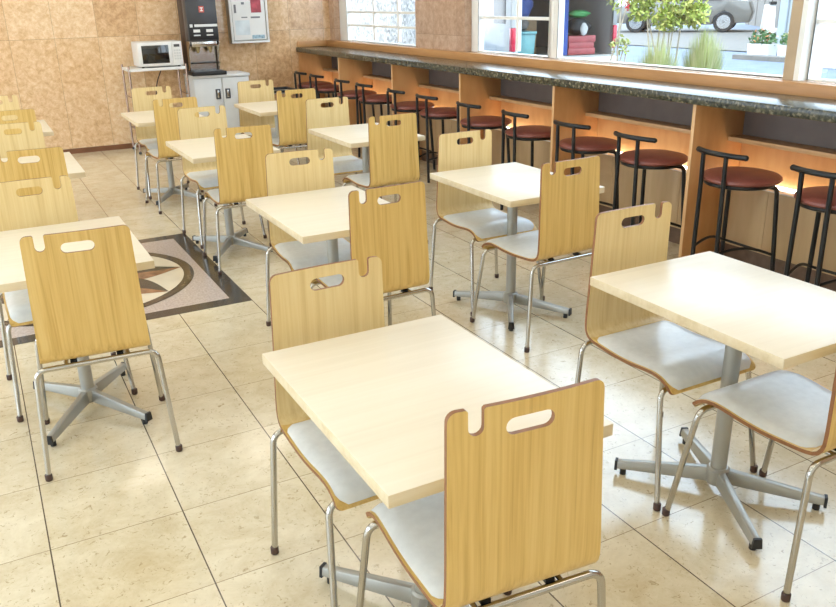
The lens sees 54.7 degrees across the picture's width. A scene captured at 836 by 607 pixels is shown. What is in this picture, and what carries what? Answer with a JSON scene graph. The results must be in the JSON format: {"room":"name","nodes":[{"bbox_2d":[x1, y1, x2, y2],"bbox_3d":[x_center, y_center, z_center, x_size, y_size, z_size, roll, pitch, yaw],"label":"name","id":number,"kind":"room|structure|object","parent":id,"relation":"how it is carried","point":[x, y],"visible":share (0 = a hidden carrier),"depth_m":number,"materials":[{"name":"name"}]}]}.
{"room":"eatery","nodes":[
{"label":"eatery","id":0,"kind":"room"},
{"bbox_2d":[0,0,330,149],"bbox_3d":[-4.539,-3.034,8.153,7.760,3.330,0.150,-12,23,-26],"label":"wall","id":1,"kind":"structure","parent":0,"point":[62,60],"depth_m":8.86,"materials":[{"name":"stone"}]},
{"bbox_2d":[63,143,144,153],"bbox_3d":[-5.354,-1.368,8.199,5.550,0.055,0.012,-12,23,-26],"label":"baseboard","id":2,"kind":"structure","parent":1,"relation":"attached to","point":[128,145],"depth_m":9.08,"materials":[{"name":"brown wood"}]},
{"bbox_2d":[225,0,269,43],"bbox_3d":[-1.975,-3.399,9.310,0.456,0.750,0.139,-12,23,-26],"label":"display case","id":3,"kind":"object","parent":1,"relation":"attached to","point":[247,20],"visible":1,"depth_m":9.30,"materials":[{"name":"silver metal"}]},
{"bbox_2d":[250,0,260,12],"bbox_3d":[-1.868,-3.481,9.265,0.120,0.270,0.002,-12,23,-26],"label":"photo","id":4,"kind":"object","parent":3,"relation":"attached to","point":[255,5],"depth_m":9.29},
{"bbox_2d":[0,144,835,606],"bbox_3d":[-1.675,0.260,3.897,7.660,0.080,11.600,-12,23,-26],"label":"floor","id":5,"kind":"structure","parent":0,"point":[125,518],"depth_m":2.80,"materials":[{"name":"tile"}]},
{"bbox_2d":[0,95,19,120],"bbox_3d":[-3.306,-1.199,6.493,0.469,0.872,0.472,-12,23,-26],"label":"dining chair","id":6,"kind":"object","parent":5,"relation":"on","point":[6,105],"visible":0.04,"depth_m":6.59,"materials":[{"name":"brown wood"}]},
{"bbox_2d":[0,109,36,134],"bbox_3d":[-2.947,-1.003,5.957,0.469,0.872,0.472,-12,23,-26],"label":"dining chair","id":7,"kind":"object","parent":5,"relation":"on","point":[24,115],"visible":0.06,"depth_m":5.66,"materials":[{"name":"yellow wood"}]},
{"bbox_2d":[37,120,53,135],"bbox_3d":[-3.060,-0.993,6.188,0.540,0.690,0.745,-12,23,-26],"label":"cafe table","id":8,"kind":"object","parent":5,"relation":"on","point":[47,131],"visible":0.03,"depth_m":5.97,"materials":[{"name":"beige wood"}]},
{"bbox_2d":[0,175,137,422],"bbox_3d":[-1.516,-0.045,3.356,0.469,0.872,0.472,-13,24,-28],"label":"dining chair","id":9,"kind":"object","parent":5,"relation":"on","point":[52,206],"visible":0.32,"depth_m":3.40,"materials":[{"name":"brown wood"}]},
{"bbox_2d":[0,216,154,446],"bbox_3d":[-1.351,0.105,3.203,0.540,0.690,0.745,-12,23,-26],"label":"cafe table","id":10,"kind":"object","parent":5,"relation":"on","point":[12,274],"visible":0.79,"depth_m":3.20,"materials":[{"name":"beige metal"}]},
{"bbox_2d":[20,225,182,481],"bbox_3d":[-1.186,0.104,2.943,0.469,0.872,0.472,-10,23,-22],"label":"dining chair","id":11,"kind":"object","parent":5,"relation":"on","point":[83,303],"visible":1,"depth_m":2.68,"materials":[{"name":"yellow wood"}]},
{"bbox_2d":[0,233,251,347],"bbox_3d":[-2.001,-0.114,4.783,1.600,0.003,1.600,-12,23,-26],"label":"medallion","id":12,"kind":"object","parent":5,"relation":"on","point":[182,280],"visible":0.36,"depth_m":4.73,"materials":[{"name":"stone"}]},
{"bbox_2d":[0,121,45,157],"bbox_3d":[-2.401,-0.638,4.967,0.469,0.872,0.472,-12,23,-26],"label":"dining chair","id":13,"kind":"object","parent":12,"relation":"on","point":[28,139],"visible":0.08,"depth_m":5.04,"materials":[{"name":"brown wood"}]},
{"bbox_2d":[0,147,78,220],"bbox_3d":[-2.063,-0.440,4.426,0.469,0.872,0.472,-11,23,-23],"label":"dining chair","id":14,"kind":"object","parent":12,"relation":"on","point":[52,163],"visible":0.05,"depth_m":4.12,"materials":[{"name":"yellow wood"}]},
{"bbox_2d":[1,152,85,178],"bbox_3d":[-2.234,-0.464,4.750,0.540,0.690,0.745,-12,23,-26],"label":"cafe table","id":15,"kind":"object","parent":12,"relation":"on","point":[74,170],"visible":0.04,"depth_m":4.71,"materials":[{"name":"beige wood"}]},
{"bbox_2d":[121,63,189,154],"bbox_3d":[-2.873,-2.179,8.970,0.632,0.925,0.432,-12,23,-26],"label":"wire cart","id":16,"kind":"object","parent":5,"relation":"on","point":[174,67],"visible":0.55,"depth_m":8.80,"materials":[{"name":"metal"}]},
{"bbox_2d":[131,40,183,67],"bbox_3d":[-2.827,-2.709,8.766,0.464,0.262,0.359,-12,23,-26],"label":"microwave oven","id":17,"kind":"object","parent":16,"relation":"on","point":[158,52],"visible":1,"depth_m":8.62,"materials":[{"name":"white plastic"}]},
{"bbox_2d":[121,110,204,206],"bbox_3d":[-2.080,-1.218,6.728,0.540,0.690,0.745,-12,23,-26],"label":"cafe table","id":18,"kind":"object","parent":5,"relation":"on","point":[140,118],"visible":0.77,"depth_m":6.72,"materials":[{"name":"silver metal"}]},
{"bbox_2d":[131,86,203,198],"bbox_3d":[-2.190,-1.397,6.952,0.469,0.872,0.472,-13,24,-28],"label":"dining chair","id":19,"kind":"object","parent":5,"relation":"on","point":[146,136],"visible":0.46,"depth_m":7.01,"materials":[{"name":"brown wood"}]},
{"bbox_2d":[145,97,216,213],"bbox_3d":[-1.948,-1.216,6.464,0.469,0.872,0.472,-13,24,-28],"label":"dining chair","id":20,"kind":"object","parent":5,"relation":"on","point":[166,117],"visible":0.58,"depth_m":6.18,"materials":[{"name":"brown wood"}]},
{"bbox_2d":[183,70,249,134],"bbox_3d":[-2.291,-2.257,9.342,0.650,0.785,0.439,-12,23,-26],"label":"storage cabinet","id":21,"kind":"object","parent":5,"relation":"on","point":[209,90],"visible":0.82,"depth_m":9.09,"materials":[{"name":"grey metal"}]},
{"bbox_2d":[177,0,226,75],"bbox_3d":[-2.416,-3.059,8.945,0.380,1.000,0.450,-12,23,-26],"label":"coffee machine","id":22,"kind":"object","parent":21,"relation":"on","point":[198,24],"visible":0.98,"depth_m":8.87,"materials":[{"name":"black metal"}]},
{"bbox_2d":[188,69,226,75],"bbox_3d":[-2.355,-2.578,9.026,0.380,0.040,0.234,-12,23,-26],"label":"drip tray","id":23,"kind":"object","parent":22,"relation":"on","point":[192,72],"depth_m":8.96,"materials":[{"name":"black plastic"}]},
{"bbox_2d":[177,105,266,248],"bbox_3d":[-1.379,-0.885,5.560,0.469,0.872,0.472,-13,24,-28],"label":"dining chair","id":24,"kind":"object","parent":5,"relation":"on","point":[204,175],"visible":0.52,"depth_m":5.62,"materials":[{"name":"brown wood"}]},
{"bbox_2d":[165,134,280,262],"bbox_3d":[-1.255,-0.690,5.290,0.540,0.690,0.745,-12,23,-26],"label":"cafe table","id":25,"kind":"object","parent":5,"relation":"on","point":[197,150],"visible":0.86,"depth_m":5.28,"materials":[{"name":"beige wood"}]},
{"bbox_2d":[203,124,272,274],"bbox_3d":[-1.103,-0.686,5.020,0.469,0.872,0.472,-11,23,-23],"label":"dining chair","id":26,"kind":"object","parent":5,"relation":"on","point":[241,165],"visible":0.8,"depth_m":4.75,"materials":[{"name":"brown wood"}]},
{"bbox_2d":[234,101,282,151],"bbox_3d":[-1.227,-1.402,7.163,0.540,0.690,0.745,-12,23,-26],"label":"cafe table","id":27,"kind":"object","parent":5,"relation":"on","point":[266,108],"visible":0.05,"depth_m":7.02,"materials":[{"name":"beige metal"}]},
{"bbox_2d":[237,80,299,164],"bbox_3d":[-1.370,-1.553,7.317,0.469,0.872,0.472,-12,23,-26],"label":"dining chair","id":28,"kind":"object","parent":5,"relation":"on","point":[246,94],"visible":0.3,"depth_m":7.40,"materials":[{"name":"brown wood"}]},
{"bbox_2d":[274,86,301,147],"bbox_3d":[-1.607,-2.048,8.958,0.528,0.639,0.368,-12,23,-26],"label":"side table","id":29,"kind":"object","parent":5,"relation":"on","point":[276,89],"visible":0.22,"depth_m":9.02,"materials":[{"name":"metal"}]},
{"bbox_2d":[272,88,315,163],"bbox_3d":[-1.086,-1.397,6.892,0.469,0.872,0.472,-12,23,-26],"label":"dining chair","id":30,"kind":"object","parent":5,"relation":"on","point":[291,112],"visible":0.69,"depth_m":6.61,"materials":[{"name":"brown wood"}]},
{"bbox_2d":[265,148,350,325],"bbox_3d":[-0.475,-0.259,3.859,0.469,0.872,0.472,-10,23,-22],"label":"dining chair","id":31,"kind":"object","parent":5,"relation":"on","point":[282,177],"visible":0.44,"depth_m":3.92,"materials":[{"name":"brown wood"}]},
{"bbox_2d":[294,71,331,106],"bbox_3d":[-1.244,-2.431,9.788,0.446,0.754,0.424,-11,23,-25],"label":"bar stool","id":32,"kind":"object","parent":5,"relation":"on","point":[304,85],"visible":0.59,"depth_m":9.59,"materials":[{"name":"black metal"}]},
{"bbox_2d":[246,185,389,262],"bbox_3d":[-0.381,-0.099,3.686,0.540,0.690,0.745,-12,23,-26],"label":"cafe table","id":33,"kind":"object","parent":5,"relation":"on","point":[312,216],"visible":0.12,"depth_m":3.54,"materials":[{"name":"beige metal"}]},
{"bbox_2d":[309,74,338,98],"bbox_3d":[-1.008,-2.280,9.375,0.446,0.754,0.424,-13,24,-28],"label":"bar stool","id":34,"kind":"object","parent":5,"relation":"on","point":[329,88],"visible":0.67,"depth_m":9.14,"materials":[{"name":"black metal"}]},
{"bbox_2d":[269,256,384,606],"bbox_3d":[-0.134,0.368,2.191,0.469,0.872,0.472,-13,24,-27],"label":"dining chair","id":35,"kind":"object","parent":5,"relation":"on","point":[300,314],"visible":0.36,"depth_m":2.23,"materials":[{"name":"brown wood"}]},
{"bbox_2d":[306,97,381,198],"bbox_3d":[-0.559,-1.038,5.915,0.469,0.872,0.472,-12,23,-26],"label":"dining chair","id":36,"kind":"object","parent":5,"relation":"on","point":[344,161],"visible":0.53,"depth_m":5.99,"materials":[{"name":"brown wood"}]},
{"bbox_2d":[334,78,376,123],"bbox_3d":[-0.661,-2.058,8.771,0.446,0.754,0.424,-12,23,-26],"label":"bar stool","id":37,"kind":"object","parent":5,"relation":"on","point":[350,94],"visible":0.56,"depth_m":8.59,"materials":[{"name":"black metal"}]},
{"bbox_2d":[308,123,424,190],"bbox_3d":[-0.359,-0.854,5.672,0.540,0.690,0.745,-12,23,-26],"label":"cafe table","id":38,"kind":"object","parent":5,"relation":"on","point":[351,136],"visible":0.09,"depth_m":5.55,"materials":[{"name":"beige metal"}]},
{"bbox_2d":[310,181,435,325],"bbox_3d":[-0.220,-0.112,3.459,0.469,0.872,0.472,-13,24,-28],"label":"dining chair","id":39,"kind":"object","parent":5,"relation":"on","point":[395,233],"visible":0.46,"depth_m":3.20,"materials":[{"name":"brown wood"}]},
{"bbox_2d":[355,82,391,156],"bbox_3d":[-0.400,-1.891,8.317,0.446,0.754,0.424,-12,23,-27],"label":"bar stool","id":40,"kind":"object","parent":5,"relation":"on","point":[374,99],"visible":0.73,"depth_m":8.12,"materials":[{"name":"black metal"}]},
{"bbox_2d":[342,113,419,201],"bbox_3d":[-0.253,-0.834,5.363,0.469,0.872,0.472,-12,23,-26],"label":"dining chair","id":41,"kind":"object","parent":5,"relation":"on","point":[393,150],"visible":0.84,"depth_m":5.10,"materials":[{"name":"brown wood"}]},
{"bbox_2d":[386,88,435,169],"bbox_3d":[-0.058,-1.672,7.722,0.446,0.754,0.424,-11,23,-24],"label":"bar stool","id":42,"kind":"object","parent":5,"relation":"on","point":[404,106],"visible":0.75,"depth_m":7.55,"materials":[{"name":"black metal"}]},
{"bbox_2d":[415,94,456,182],"bbox_3d":[0.217,-1.496,7.243,0.446,0.754,0.424,-13,24,-28],"label":"bar stool","id":43,"kind":"object","parent":5,"relation":"on","point":[437,113],"visible":0.78,"depth_m":7.07,"materials":[{"name":"black metal"}]},
{"bbox_2d":[262,314,612,606],"bbox_3d":[0.012,0.516,2.043,0.540,0.690,0.745,-12,23,-26],"label":"cafe table","id":44,"kind":"object","parent":5,"relation":"on","point":[383,397],"visible":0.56,"depth_m":1.91,"materials":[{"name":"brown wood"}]},
{"bbox_2d":[356,378,605,606],"bbox_3d":[0.124,0.504,1.816,0.469,0.872,0.472,-10,22,-21],"label":"dining chair","id":45,"kind":"object","parent":5,"relation":"on","point":[516,509],"visible":0.99,"depth_m":1.55,"materials":[{"name":"brown wood"}]},
{"bbox_2d":[456,101,511,162],"bbox_3d":[0.549,-1.284,6.665,0.446,0.754,0.424,-12,23,-26],"label":"bar stool","id":46,"kind":"object","parent":5,"relation":"on","point":[474,122],"visible":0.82,"depth_m":6.46,"materials":[{"name":"black metal"}]},
{"bbox_2d":[429,129,544,315],"bbox_3d":[0.365,-0.450,4.316,0.469,0.872,0.472,-12,23,-26],"label":"dining chair","id":47,"kind":"object","parent":5,"relation":"on","point":[461,209],"visible":0.86,"depth_m":4.38,"materials":[{"name":"brown wood"}]},
{"bbox_2d":[430,162,604,330],"bbox_3d":[0.482,-0.296,4.157,0.540,0.690,0.745,-12,23,-26],"label":"cafe table","id":48,"kind":"object","parent":5,"relation":"on","point":[512,185],"visible":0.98,"depth_m":4.11,"materials":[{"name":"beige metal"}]},
{"bbox_2d":[500,109,550,209],"bbox_3d":[0.860,-1.085,6.123,0.446,0.754,0.424,-11,23,-23],"label":"bar stool","id":49,"kind":"object","parent":5,"relation":"on","point":[532,133],"visible":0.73,"depth_m":5.93,"materials":[{"name":"black metal"}]},
{"bbox_2d":[470,156,599,352],"bbox_3d":[0.573,-0.291,3.885,0.469,0.872,0.472,-13,24,-28],"label":"dining chair","id":50,"kind":"object","parent":5,"relation":"on","point":[568,204],"visible":0.96,"depth_m":3.65,"materials":[{"name":"brown wood"}]},
{"bbox_2d":[296,40,835,291],"bbox_3d":[1.007,-1.250,6.091,0.459,1.080,9.598,-12,23,-26],"label":"bar","id":51,"kind":"object","parent":5,"relation":"on","point":[779,125],"visible":0.56,"depth_m":5.31,"materials":[{"name":"stone"}]},
{"bbox_2d":[323,68,337,72],"bbox_3d":[-0.847,-2.734,9.553,0.122,0.025,1.152,-12,23,-26],"label":"shelf","id":52,"kind":"object","parent":51,"relation":"attached to","point":[325,70],"depth_m":9.93,"materials":[{"name":"brown wood"}]},
{"bbox_2d":[363,74,390,81],"bbox_3d":[-0.257,-2.356,8.525,0.122,0.025,1.284,-12,23,-26],"label":"shelf","id":53,"kind":"object","parent":51,"relation":"attached to","point":[366,77],"depth_m":8.84,"materials":[{"name":"brown wood"}]},
{"bbox_2d":[419,84,458,93],"bbox_3d":[0.354,-1.965,7.461,0.122,0.025,1.239,-12,23,-26],"label":"shelf","id":54,"kind":"object","parent":51,"relation":"attached to","point":[447,88],"depth_m":7.68,"materials":[{"name":"brown wood"}]},
{"bbox_2d":[489,95,551,109],"bbox_3d":[0.957,-1.579,6.412,0.122,0.025,1.249,-12,23,-26],"label":"shelf","id":55,"kind":"object","parent":51,"relation":"attached to","point":[523,100],"depth_m":6.58,"materials":[{"name":"brown wood"}]},
{"bbox_2d":[296,46,835,122],"bbox_3d":[0.972,-1.659,5.921,0.400,0.055,9.598,-12,23,-26],"label":"countertop","id":56,"kind":"structure","parent":51,"relation":"on","point":[793,106],"depth_m":5.12,"materials":[{"name":"stone"}]},
{"bbox_2d":[585,111,690,133],"bbox_3d":[1.569,-1.188,5.346,0.122,0.025,1.279,-12,23,-26],"label":"shelf","id":57,"kind":"object","parent":51,"relation":"attached to","point":[675,125],"depth_m":5.44,"materials":[{"name":"brown wood"}]},
{"bbox_2d":[728,135,835,158],"bbox_3d":[2.188,-0.791,4.268,0.122,0.025,1.279,-12,23,-26],"label":"shelf","id":58,"kind":"object","parent":51,"relation":"attached to","point":[826,150],"depth_m":4.48,"materials":[{"name":"brown wood"}]},
{"bbox_2d":[553,120,618,208],"bbox_3d":[1.165,-0.889,5.591,0.446,0.754,0.424,-13,24,-29],"label":"bar stool","id":59,"kind":"object","parent":5,"relation":"on","point":[582,145],"visible":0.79,"depth_m":5.39,"materials":[{"name":"black metal"}]},
{"bbox_2d":[612,131,687,227],"bbox_3d":[1.455,-0.704,5.087,0.446,0.754,0.424,-12,23,-27],"label":"bar stool","id":60,"kind":"object","parent":5,"relation":"on","point":[650,159],"visible":0.87,"depth_m":4.93,"materials":[{"name":"black metal"}]},
{"bbox_2d":[575,201,757,511],"bbox_3d":[0.847,0.146,2.719,0.469,0.872,0.472,-12,23,-26],"label":"dining chair","id":61,"kind":"object","parent":5,"relation":"on","point":[683,359],"visible":0.88,"depth_m":2.76,"materials":[{"name":"brown wood"}]},
{"bbox_2d":[590,251,835,550],"bbox_3d":[0.981,0.298,2.562,0.540,0.690,0.745,-12,23,-26],"label":"cafe table","id":62,"kind":"object","parent":5,"relation":"on","point":[781,321],"visible":0.97,"depth_m":2.48,"materials":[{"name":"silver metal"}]},
{"bbox_2d":[690,146,782,271],"bbox_3d":[1.777,-0.498,4.526,0.446,0.754,0.424,-11,23,-24],"label":"bar stool","id":63,"kind":"object","parent":5,"relation":"on","point":[737,178],"visible":0.98,"depth_m":4.39,"materials":[{"name":"black metal"}]},
{"bbox_2d":[662,369,835,602],"bbox_3d":[1.079,0.291,2.324,0.469,0.872,0.472,-12,23,-26],"label":"dining chair","id":64,"kind":"object","parent":5,"relation":"on","point":[793,410],"visible":1,"depth_m":2.29,"materials":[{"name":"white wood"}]},
{"bbox_2d":[784,164,835,286],"bbox_3d":[2.065,-0.314,4.025,0.446,0.754,0.424,-13,24,-28],"label":"bar stool","id":65,"kind":"object","parent":5,"relation":"on","point":[820,199],"visible":0.98,"depth_m":3.90,"materials":[{"name":"black metal"}]},
{"bbox_2d":[328,0,835,84],"bbox_3d":[1.751,-1.985,5.040,0.200,3.330,11.600,-12,23,-26],"label":"wall","id":66,"kind":"structure","parent":0,"point":[440,24],"depth_m":7.56,"materials":[{"name":"wood"}]},
{"bbox_2d":[339,0,415,45],"bbox_3d":[-0.445,-3.809,8.688,0.060,1.929,2.080,-12,23,-26],"label":"window","id":67,"kind":"structure","parent":66,"relation":"in","point":[345,11],"depth_m":9.14,"materials":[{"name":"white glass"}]},
{"bbox_2d":[471,0,554,57],"bbox_3d":[0.781,-3.024,6.552,0.060,1.929,1.210,-12,23,-26],"label":"window","id":68,"kind":"structure","parent":66,"relation":"in","point":[478,17],"depth_m":6.84,"materials":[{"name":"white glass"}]},
{"bbox_2d":[327,40,835,99],"bbox_3d":[1.174,-1.732,6.010,0.059,0.121,9.598,-12,23,-26],"label":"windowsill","id":69,"kind":"structure","parent":66,"relation":"attached to","point":[818,90],"depth_m":5.47,"materials":[{"name":"brown wood"}]},
{"bbox_2d":[553,0,782,77],"bbox_3d":[1.586,-2.507,5.146,0.064,1.929,2.190,-12,23,-26],"label":"window","id":70,"kind":"structure","parent":66,"relation":"in","point":[559,9],"depth_m":6.20,"materials":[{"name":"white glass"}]},
{"bbox_2d":[782,0,803,79],"bbox_3d":[2.129,-2.166,4.215,0.190,1.922,0.069,-12,23,-26],"label":"trim","id":71,"kind":"structure","parent":66,"relation":"attached to","point":[797,5],"depth_m":4.44,"materials":[{"name":"brown wood"}]},
{"bbox_2d":[793,0,832,80],"bbox_3d":[2.153,-2.150,4.172,0.190,1.922,0.033,-12,23,-26],"label":"trim","id":72,"kind":"structure","parent":66,"relation":"attached to","point":[809,6],"depth_m":4.41,"materials":[{"name":"white wood"}]},
{"bbox_2d":[806,0,835,82],"bbox_3d":[2.614,-1.851,3.361,0.060,1.929,1.925,-12,23,-26],"label":"window","id":73,"kind":"structure","parent":66,"relation":"in","point":[819,14],"depth_m":4.40,"materials":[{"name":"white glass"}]},
{"label":"outside","id":74,"kind":"structure","parent":0,"visible":0},
{"bbox_2d":[614,23,835,78],"bbox_3d":[12.808,-8.454,25.714,39.740,0.350,90.000,-12,23,-26],"label":"ground","id":75,"kind":"structure","parent":74,"point":[765,67],"depth_m":17.75,"materials":[{"name":"concrete"}]},
{"bbox_2d":[351,0,415,44],"bbox_3d":[-1.968,-5.483,13.994,0.300,3.700,9.150,-12,23,-26],"label":"wall","id":76,"kind":"structure","parent":75,"relation":"on","point":[390,35],"depth_m":11.29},
{"bbox_2d":[484,0,617,60],"bbox_3d":[1.673,-4.502,13.081,1.668,2.170,5.630,-7,22,-15],"label":"delivery van","id":77,"kind":"object","parent":75,"relation":"on","point":[499,34],"visible":0.21,"depth_m":12.18,"materials":[{"name":"white paint"}]},
{"bbox_2d":[509,28,515,51],"bbox_3d":[1.349,-3.763,11.532,0.058,0.320,0.110,-7,22,-15],"label":"tail light","id":78,"kind":"object","parent":77,"relation":"attached to","point":[512,32],"depth_m":11.50,"materials":[{"name":"red plastic"}]},
{"bbox_2d":[518,30,536,54],"bbox_3d":[1.512,-3.831,11.908,0.320,0.345,0.440,-7,22,-15],"label":"tub","id":79,"kind":"object","parent":77,"relation":"on","point":[527,37],"visible":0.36,"depth_m":11.73,"materials":[{"name":"teal plastic"}]},
{"bbox_2d":[521,20,528,30],"bbox_3d":[1.488,-4.074,11.795,0.260,0.180,0.243,-7,22,-15],"label":"bag","id":80,"kind":"object","parent":79,"relation":"on","point":[525,23],"visible":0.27,"depth_m":11.71,"materials":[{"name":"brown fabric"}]},
{"bbox_2d":[523,20,536,53],"bbox_3d":[1.526,-4.077,12.365,0.440,0.480,0.400,-7,22,-15],"label":"cardboard box","id":81,"kind":"object","parent":77,"relation":"on","point":[532,26],"visible":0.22,"depth_m":12.17,"materials":[{"name":"brown cardboard"}]},
{"bbox_2d":[522,0,532,16],"bbox_3d":[1.500,-4.495,12.212,0.460,0.400,0.365,-7,22,-15],"label":"bundle","id":82,"kind":"object","parent":81,"relation":"on","point":[527,5],"visible":0.23,"depth_m":12.09,"materials":[{"name":"blue fabric"}]},
{"bbox_2d":[563,0,568,54],"bbox_3d":[2.079,-4.213,11.676,0.180,1.200,0.094,-7,22,-15],"label":"tarp","id":83,"kind":"object","parent":77,"relation":"in","point":[565,42],"visible":0.25,"depth_m":11.74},
{"bbox_2d":[567,35,595,54],"bbox_3d":[2.361,-3.879,12.100,0.440,0.265,0.400,-7,22,-15],"label":"crate","id":84,"kind":"object","parent":77,"relation":"on","point":[577,44],"visible":0.76,"depth_m":11.92,"materials":[{"name":"plastic"}]},
{"bbox_2d":[568,18,590,34],"bbox_3d":[2.394,-4.119,12.012,0.415,0.240,0.345,-7,22,-15],"label":"bag","id":85,"kind":"object","parent":84,"relation":"on","point":[574,25],"visible":0.79,"depth_m":11.90,"materials":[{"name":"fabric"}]},
{"bbox_2d":[569,10,590,17],"bbox_3d":[2.381,-4.295,11.979,0.370,0.110,0.284,-7,22,-15],"label":"bag","id":86,"kind":"object","parent":85,"relation":"on","point":[575,13],"visible":0.94,"depth_m":11.88,"materials":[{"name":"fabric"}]},
{"bbox_2d":[580,23,587,35],"bbox_3d":[2.417,-4.005,11.797,0.120,0.180,0.098,-7,22,-15],"label":"sack","id":87,"kind":"object","parent":84,"relation":"on","point":[584,28],"visible":1,"depth_m":11.76,"materials":[{"name":"fabric"}]},
{"bbox_2d":[610,25,616,47],"bbox_3d":[2.884,-3.951,11.942,0.058,0.320,0.110,-7,22,-15],"label":"tail light","id":88,"kind":"object","parent":77,"relation":"attached to","point":[613,28],"depth_m":11.89,"materials":[{"name":"red plastic"}]},
{"bbox_2d":[606,0,630,61],"bbox_3d":[2.122,-2.647,8.770,0.371,1.947,0.285,-12,23,-26],"label":"shrub","id":89,"kind":"object","parent":75,"relation":"on","point":[618,10],"visible":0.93,"depth_m":8.67,"materials":[{"name":"green plant"}]},
{"bbox_2d":[634,33,683,66],"bbox_3d":[2.394,-2.179,8.144,0.537,1.103,0.537,-12,23,-26],"label":"bush","id":90,"kind":"object","parent":75,"relation":"on","point":[658,58],"visible":0.12,"depth_m":7.98,"materials":[{"name":"green plant"}]},
{"bbox_2d":[626,0,711,60],"bbox_3d":[2.702,-2.727,8.773,0.933,2.075,0.553,3,21,12],"label":"tree","id":91,"kind":"object","parent":75,"relation":"on","point":[692,11],"visible":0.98,"depth_m":8.58,"materials":[{"name":"green plant"}]},
{"bbox_2d":[680,22,727,69],"bbox_3d":[3.115,-2.494,8.867,0.532,1.150,0.539,-12,23,-26],"label":"bush","id":92,"kind":"object","parent":75,"relation":"on","point":[705,56],"visible":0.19,"depth_m":8.68,"materials":[{"name":"green plant"}]},
{"bbox_2d":[732,54,784,61],"bbox_3d":[8.248,-4.734,15.930,0.300,0.120,4.900,-12,23,-26],"label":"kerb","id":93,"kind":"object","parent":75,"relation":"on","point":[734,56],"visible":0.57,"depth_m":17.32,"materials":[{"name":"concrete"}]},
{"bbox_2d":[747,28,777,55],"bbox_3d":[7.677,-5.815,17.973,0.423,0.588,0.751,-12,23,-26],"label":"flower planter","id":94,"kind":"object","parent":75,"relation":"on","point":[765,47],"visible":0.98,"depth_m":17.89,"materials":[{"name":"white ceramic"}]},
{"bbox_2d":[745,0,780,27],"bbox_3d":[12.254,-10.851,25.646,0.315,4.500,14.000,2,21,9],"label":"wall","id":95,"kind":"structure","parent":75,"relation":"on","point":[758,4],"depth_m":30.40,"materials":[{"name":"white paint"}]},
{"bbox_2d":[777,31,788,55],"bbox_3d":[8.052,-5.580,17.294,0.449,0.616,0.720,-12,23,-26],"label":"flower planter","id":96,"kind":"object","parent":75,"relation":"on","point":[781,51],"visible":0.16,"depth_m":17.43,"materials":[{"name":"white ceramic"}]},
{"bbox_2d":[775,0,792,44],"bbox_3d":[10.058,-7.223,16.919,0.330,4.200,5.330,-12,23,-26],"label":"shed","id":97,"kind":"object","parent":75,"relation":"on","point":[785,5],"depth_m":19.35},
{"bbox_2d":[822,0,835,68],"bbox_3d":[7.959,-5.160,15.304,0.260,1.350,0.260,-12,23,-26],"label":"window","id":98,"kind":"structure","parent":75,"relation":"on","point":[829,61],"depth_m":15.34,"materials":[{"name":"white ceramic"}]},
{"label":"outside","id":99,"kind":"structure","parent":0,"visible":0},
{"bbox_2d":[616,26,777,52],"bbox_3d":[6.412,-9.683,28.851,7.800,0.067,38.000,-12,23,-26],"label":"apron","id":100,"kind":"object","parent":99,"point":[736,39],"depth_m":24.10,"materials":[{"name":"concrete"}]},
{"bbox_2d":[617,0,754,32],"bbox_3d":[8.973,-9.970,27.370,4.520,1.420,1.820,8,23,22],"label":"parked car","id":101,"kind":"object","parent":100,"relation":"on","point":[725,14],"visible":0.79,"depth_m":26.25,"materials":[{"name":"silver metal"}]},
{"bbox_2d":[759,1,776,40],"bbox_3d":[9.300,-7.484,21.454,0.280,1.002,0.422,0,21,4],"label":"sandwich board","id":102,"kind":"object","parent":100,"relation":"on","point":[768,18],"visible":0.58,"depth_m":21.34,"materials":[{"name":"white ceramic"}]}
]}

